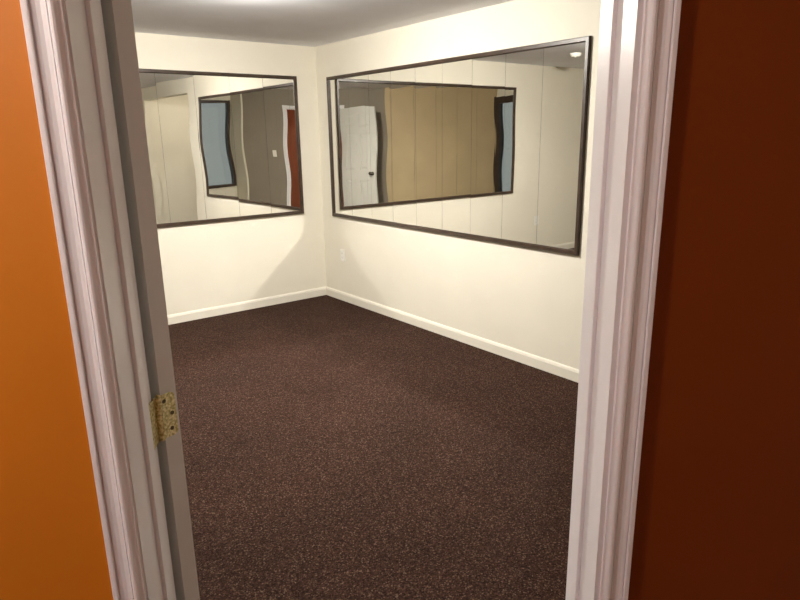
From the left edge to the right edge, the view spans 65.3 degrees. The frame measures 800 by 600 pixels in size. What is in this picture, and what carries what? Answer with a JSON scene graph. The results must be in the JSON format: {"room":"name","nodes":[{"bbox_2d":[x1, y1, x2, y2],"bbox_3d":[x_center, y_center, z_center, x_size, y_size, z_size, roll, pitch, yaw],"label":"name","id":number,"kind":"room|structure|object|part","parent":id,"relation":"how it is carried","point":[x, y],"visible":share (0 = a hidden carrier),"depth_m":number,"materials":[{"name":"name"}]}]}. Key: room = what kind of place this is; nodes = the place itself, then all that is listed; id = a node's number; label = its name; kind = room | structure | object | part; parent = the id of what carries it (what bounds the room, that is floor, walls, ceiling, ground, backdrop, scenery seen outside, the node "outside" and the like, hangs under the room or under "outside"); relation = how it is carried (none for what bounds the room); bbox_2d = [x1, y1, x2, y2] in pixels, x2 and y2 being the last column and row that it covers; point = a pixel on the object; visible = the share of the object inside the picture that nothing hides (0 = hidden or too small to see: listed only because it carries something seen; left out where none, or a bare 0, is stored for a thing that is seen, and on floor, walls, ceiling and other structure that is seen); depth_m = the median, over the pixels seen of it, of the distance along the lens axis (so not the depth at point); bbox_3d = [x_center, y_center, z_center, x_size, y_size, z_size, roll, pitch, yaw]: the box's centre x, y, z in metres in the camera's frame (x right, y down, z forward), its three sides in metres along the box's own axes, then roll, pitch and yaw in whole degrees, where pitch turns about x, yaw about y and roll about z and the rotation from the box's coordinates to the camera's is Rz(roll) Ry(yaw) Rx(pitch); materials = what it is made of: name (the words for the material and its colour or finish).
{"room":"hallway","nodes":[
{"label":"hallway","id":0,"kind":"room"},
{"bbox_2d":[135,32,325,314],"bbox_3d":[-2.882,-0.769,4.577,5.510,2.365,0.120,-12,18,-36],"label":"wall","id":1,"kind":"structure","parent":0,"point":[205,265],"depth_m":5.67,"materials":[{"name":"beige paint"}]},
{"bbox_2d":[139,68,303,227],"bbox_3d":[-1.944,-1.228,5.125,2.550,1.254,0.022,-12,18,-36],"label":"wall mirror","id":2,"kind":"object","parent":1,"relation":"attached to","point":[222,147],"visible":0.56,"depth_m":5.42,"materials":[{"name":"brown mirror"}]},
{"bbox_3d":[-2.069,-1.202,5.035,0.310,1.202,0.001,-12,18,-36],"label":"mirror panel","id":3,"kind":"part","parent":2,"relation":"part of","materials":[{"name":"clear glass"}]},
{"bbox_3d":[-1.823,-1.255,5.220,0.310,1.202,0.001,-12,18,-36],"label":"mirror panel","id":4,"kind":"part","parent":2,"relation":"part of","materials":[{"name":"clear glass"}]},
{"bbox_3d":[-1.578,-1.307,5.405,0.310,1.202,0.001,-12,18,-36],"label":"mirror panel","id":5,"kind":"part","parent":2,"relation":"part of","materials":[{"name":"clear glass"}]},
{"bbox_3d":[-1.332,-1.360,5.590,0.310,1.202,0.001,-12,18,-36],"label":"mirror panel","id":6,"kind":"part","parent":2,"relation":"part of","materials":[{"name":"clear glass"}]},
{"bbox_3d":[-1.086,-1.412,5.775,0.310,1.202,0.001,-12,18,-37],"label":"mirror panel","id":7,"kind":"part","parent":2,"relation":"part of","materials":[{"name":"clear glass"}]},
{"bbox_2d":[167,287,325,324],"bbox_3d":[-2.822,0.347,4.815,5.270,0.083,0.013,-12,18,-36],"label":"baseboard","id":8,"kind":"structure","parent":1,"relation":"attached to","point":[273,300],"depth_m":5.83,"materials":[{"name":"beige paint"}]},
{"bbox_2d":[131,0,513,46],"bbox_3d":[-0.242,-1.217,1.250,7.700,0.100,8.350,-12,18,-36],"label":"ceiling","id":9,"kind":"structure","parent":0,"point":[310,23],"depth_m":4.33,"materials":[{"name":"paint"}]},
{"bbox_2d":[168,295,577,599],"bbox_3d":[-0.201,1.167,1.874,7.700,0.100,8.350,-12,18,-36],"label":"floor","id":10,"kind":"structure","parent":0,"point":[334,448],"depth_m":3.10,"materials":[{"name":"brown carpet"}]},
{"bbox_2d":[0,0,799,599],"bbox_3d":[-1.112,0.130,1.028,4.500,2.365,0.140,-2,15,-5],"label":"wall","id":11,"kind":"structure","parent":0,"point":[717,517],"depth_m":1.05,"materials":[{"name":"orange paint"}]},
{"bbox_2d":[20,0,681,599],"bbox_3d":[-0.046,0.219,1.139,0.943,2.102,0.157,-2,15,-5],"label":"door frame","id":12,"kind":"structure","parent":11,"relation":"attached to","point":[44,21],"depth_m":1.03,"materials":[{"name":"white paint"}]},
{"bbox_2d":[101,0,199,599],"bbox_3d":[-0.770,0.180,1.431,0.833,2.028,0.171,9,18,33],"label":"door","id":13,"kind":"structure","parent":12,"relation":"attached to","point":[117,15],"depth_m":1.15,"materials":[{"name":"white paint"}]},
{"bbox_2d":[315,0,600,369],"bbox_3d":[0.987,-0.685,4.005,0.120,2.365,5.550,-12,18,-36],"label":"wall","id":14,"kind":"structure","parent":0,"point":[529,300],"depth_m":4.56,"materials":[{"name":"beige paint"}]},
{"bbox_2d":[340,249,344,261],"bbox_3d":[-0.553,-0.430,6.018,0.008,0.115,0.070,-12,18,-36],"label":"wall outlet","id":15,"kind":"object","parent":14,"relation":"attached to","point":[342,252],"visible":1,"depth_m":6.01,"materials":[{"name":"white plastic"}]},
{"bbox_2d":[326,287,578,382],"bbox_3d":[0.294,0.227,5.073,0.013,0.083,3.410,-12,18,-36],"label":"baseboard","id":16,"kind":"structure","parent":14,"relation":"attached to","point":[561,370],"depth_m":4.79,"materials":[{"name":"beige paint"}]},
{"bbox_2d":[326,36,591,255],"bbox_3d":[0.216,-1.153,4.777,0.022,1.263,2.834,-12,18,-36],"label":"wall mirror","id":17,"kind":"object","parent":14,"relation":"attached to","point":[489,146],"visible":1,"depth_m":4.42,"materials":[{"name":"brown mirror"}]},
{"bbox_3d":[-0.541,-1.388,5.724,0.001,1.211,0.307,-12,18,-36],"label":"mirror panel","id":18,"kind":"part","parent":17,"relation":"part of","materials":[{"name":"silver metal"}]},
{"bbox_3d":[-0.351,-1.329,5.488,0.001,1.211,0.307,-12,18,-36],"label":"mirror panel","id":19,"kind":"part","parent":17,"relation":"part of","materials":[{"name":"silver metal"}]},
{"bbox_3d":[-0.161,-1.271,5.252,0.001,1.211,0.307,-12,18,-36],"label":"mirror panel","id":20,"kind":"part","parent":17,"relation":"part of","materials":[{"name":"silver metal"}]},
{"bbox_3d":[0.029,-1.212,5.015,0.001,1.211,0.307,-12,18,-36],"label":"mirror panel","id":21,"kind":"part","parent":17,"relation":"part of","materials":[{"name":"silver metal"}]},
{"bbox_3d":[0.219,-1.153,4.779,0.001,1.211,0.307,-12,18,-36],"label":"mirror panel","id":22,"kind":"part","parent":17,"relation":"part of","materials":[{"name":"silver metal"}]},
{"bbox_3d":[0.409,-1.095,4.543,0.001,1.211,0.307,-12,18,-36],"label":"mirror panel","id":23,"kind":"part","parent":17,"relation":"part of","materials":[{"name":"silver metal"}]},
{"bbox_3d":[0.599,-1.036,4.307,0.001,1.211,0.307,-12,18,-36],"label":"mirror panel","id":24,"kind":"part","parent":17,"relation":"part of","materials":[{"name":"silver metal"}]},
{"bbox_3d":[0.790,-0.978,4.070,0.001,1.211,0.307,-12,18,-36],"label":"mirror panel","id":25,"kind":"part","parent":17,"relation":"part of","materials":[{"name":"silver metal"}]},
{"bbox_3d":[0.980,-0.919,3.834,0.001,1.211,0.307,-12,18,-36],"label":"mirror panel","id":26,"kind":"part","parent":17,"relation":"part of","materials":[{"name":"silver metal"}]}
]}

